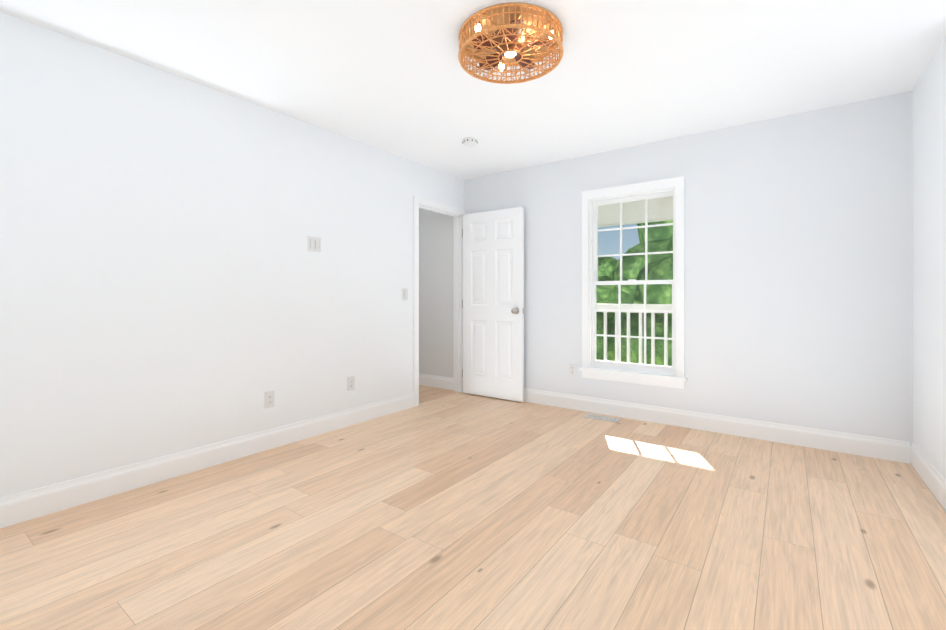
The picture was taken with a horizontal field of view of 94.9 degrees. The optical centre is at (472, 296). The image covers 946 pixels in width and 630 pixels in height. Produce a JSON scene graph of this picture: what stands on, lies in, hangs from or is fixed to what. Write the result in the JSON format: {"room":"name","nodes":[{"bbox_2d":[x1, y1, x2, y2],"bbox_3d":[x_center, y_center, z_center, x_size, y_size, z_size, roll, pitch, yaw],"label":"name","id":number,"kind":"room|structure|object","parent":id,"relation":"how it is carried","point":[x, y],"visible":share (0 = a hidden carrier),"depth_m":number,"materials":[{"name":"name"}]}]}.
{"room":"empty bedroom","nodes":[
{"label":"empty bedroom","id":0,"kind":"room"},
{"bbox_2d":[0,12,463,497],"bbox_3d":[-1.535,-0.128,3.124,0.120,2.440,4.720,0,0,36],"label":"wall","id":1,"kind":"structure","parent":0,"point":[170,283],"depth_m":2.63,"materials":[{"name":"paint"}]},
{"bbox_2d":[0,393,413,527],"bbox_3d":[-1.692,1.022,2.791,0.014,0.140,3.758,0,0,36],"label":"baseboard","id":2,"kind":"structure","parent":1,"relation":"attached to","point":[32,504],"depth_m":2.61,"materials":[{"name":"white paint"}]},
{"bbox_2d":[265,390,273,407],"bbox_3d":[-1.459,0.737,3.118,0.009,0.116,0.072,0,0,36],"label":"electrical outlet","id":3,"kind":"object","parent":1,"relation":"attached to","point":[269,398],"visible":1,"depth_m":3.11,"materials":[{"name":"white plastic"}]},
{"bbox_2d":[308,236,320,251],"bbox_3d":[-1.244,-0.412,3.415,0.010,0.116,0.118,0,0,36],"label":"light switch","id":4,"kind":"object","parent":1,"relation":"attached to","point":[314,244],"visible":1,"depth_m":3.41,"materials":[{"name":"white plastic"}]},
{"bbox_2d":[348,376,354,390],"bbox_3d":[-1.037,0.738,3.701,0.009,0.116,0.072,0,0,36],"label":"electrical outlet","id":5,"kind":"object","parent":1,"relation":"attached to","point":[351,382],"visible":1,"depth_m":3.70,"materials":[{"name":"white plastic"}]},
{"bbox_2d":[402,288,407,299],"bbox_3d":[-0.658,-0.025,4.224,0.010,0.116,0.072,0,0,36],"label":"light switch","id":6,"kind":"object","parent":1,"relation":"attached to","point":[404,293],"visible":1,"depth_m":4.22,"materials":[{"name":"white plastic"}]},
{"bbox_2d":[413,196,464,406],"bbox_3d":[-0.398,0.045,4.695,0.156,2.097,0.842,0,0,36],"label":"door frame","id":7,"kind":"structure","parent":1,"relation":"attached to","point":[417,200],"depth_m":4.86,"materials":[{"name":"white paint"}]},
{"bbox_2d":[462,207,523,401],"bbox_3d":[0.182,0.080,4.666,0.775,2.005,0.102,0,0,36],"label":"door","id":8,"kind":"structure","parent":7,"relation":"attached to","point":[493,304],"depth_m":4.65,"materials":[{"name":"white paint"}]},
{"bbox_2d":[0,385,945,629],"bbox_3d":[-0.397,1.141,2.392,5.020,0.100,4.870,0,0,36],"label":"floor","id":9,"kind":"structure","parent":0,"point":[440,509],"depth_m":1.97,"materials":[{"name":"brown wood"}]},
{"bbox_2d":[584,414,620,422],"bbox_3d":[1.161,1.091,3.906,0.300,0.005,0.120,0,0,36],"label":"floor vent","id":10,"kind":"object","parent":9,"relation":"in","point":[606,418],"visible":1,"depth_m":3.89,"materials":[{"name":"silver metal"}]},
{"bbox_2d":[0,0,945,179],"bbox_3d":[-0.397,-1.399,2.395,5.020,0.100,4.870,0,0,36],"label":"ceiling","id":11,"kind":"structure","parent":0,"point":[394,77],"depth_m":2.50,"materials":[{"name":"paint"}]},
{"bbox_2d":[462,137,477,146],"bbox_3d":[-0.025,-1.326,3.736,0.136,0.042,0.136,0,0,36],"label":"smoke detector","id":12,"kind":"object","parent":11,"relation":"attached to","point":[470,141],"visible":1,"depth_m":3.70,"materials":[{"name":"white plastic"}]},
{"bbox_2d":[458,3,563,83],"bbox_3d":[0.194,-1.292,2.257,0.542,0.114,0.542,0,0,36],"label":"ceiling fan light","id":13,"kind":"object","parent":11,"relation":"attached to","point":[526,36],"visible":1,"depth_m":2.18,"materials":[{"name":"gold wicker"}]},
{"bbox_2d":[419,91,912,445],"bbox_3d":[0.985,-0.126,4.304,5.020,2.440,0.154,0,0,36],"label":"wall","id":14,"kind":"structure","parent":0,"point":[798,269],"depth_m":3.33,"materials":[{"name":"paint"}]},
{"bbox_2d":[419,373,453,389],"bbox_3d":[-0.591,1.025,5.340,0.950,0.140,0.014,0,0,36],"label":"baseboard","id":15,"kind":"structure","parent":14,"relation":"attached to","point":[424,379],"depth_m":5.22,"materials":[{"name":"white paint"}]},
{"bbox_2d":[569,363,575,375],"bbox_3d":[0.968,0.709,4.219,0.072,0.116,0.009,0,0,36],"label":"electrical outlet","id":16,"kind":"object","parent":14,"relation":"attached to","point":[572,369],"visible":1,"depth_m":4.22,"materials":[{"name":"white plastic"}]},
{"bbox_2d":[579,176,686,388],"bbox_3d":[1.453,-0.117,3.960,0.932,1.780,0.222,0,0,36],"label":"window","id":17,"kind":"structure","parent":14,"relation":"in","point":[644,373],"depth_m":3.93,"materials":[{"name":"white paint"}]},
{"bbox_2d":[524,388,907,462],"bbox_3d":[1.368,1.023,3.927,3.640,0.140,0.014,0,0,36],"label":"baseboard","id":18,"kind":"structure","parent":14,"relation":"attached to","point":[855,444],"depth_m":3.41,"materials":[{"name":"white paint"}]},
{"bbox_2d":[913,36,945,479],"bbox_3d":[1.543,-0.130,0.896,0.120,2.440,4.720,0,0,36],"label":"wall","id":19,"kind":"structure","parent":0,"point":[929,265],"depth_m":2.49,"materials":[{"name":"paint"}]},
{"bbox_2d":[908,442,945,510],"bbox_3d":[1.524,1.020,0.983,0.014,0.140,4.600,0,0,36],"label":"baseboard","id":20,"kind":"structure","parent":19,"relation":"attached to","point":[936,483],"depth_m":2.48,"materials":[{"name":"white paint"}]},
{"label":"outside","id":21,"kind":"structure","parent":0,"visible":0},
{"bbox_3d":[2.044,1.164,4.724,7.000,0.100,1.770,0,0,36],"label":"floor","id":22,"kind":"structure","parent":21,"visible":0},
{"bbox_3d":[2.481,0.110,5.328,6.940,2.010,0.140,0,0,36],"label":"porch column","id":23,"kind":"structure","parent":22,"relation":"on","visible":0},
{"bbox_2d":[596,304,671,365],"bbox_3d":[2.481,0.557,5.328,7.000,0.925,0.090,0,0,36],"label":"porch railing","id":24,"kind":"object","parent":23,"relation":"attached to","point":[637,306],"depth_m":5.55,"materials":[{"name":"white paint"}]},
{"bbox_3d":[2.102,-1.286,4.807,7.000,0.120,1.970,0,0,36],"label":"porch roof","id":25,"kind":"structure","parent":21,"visible":0},
{"bbox_2d":[598,196,672,226],"bbox_3d":[2.481,-1.090,5.330,7.000,0.270,0.160,0,0,36],"label":"beam","id":26,"kind":"structure","parent":25,"relation":"attached to","point":[614,216],"depth_m":5.53,"materials":[{"name":"white paint"}]},
{"bbox_3d":[22.492,1.825,31.943,85.000,0.200,69.850,0,0,36],"label":"ground","id":27,"kind":"structure","parent":0,"visible":0},
{"bbox_2d":[596,220,672,365],"bbox_3d":[10.902,-1.885,20.328,65.147,9.949,26.794,0,0,36],"label":"trees","id":28,"kind":"object","parent":27,"relation":"on","point":[653,270],"depth_m":10.93,"materials":[{"name":"green plant"}]}
]}

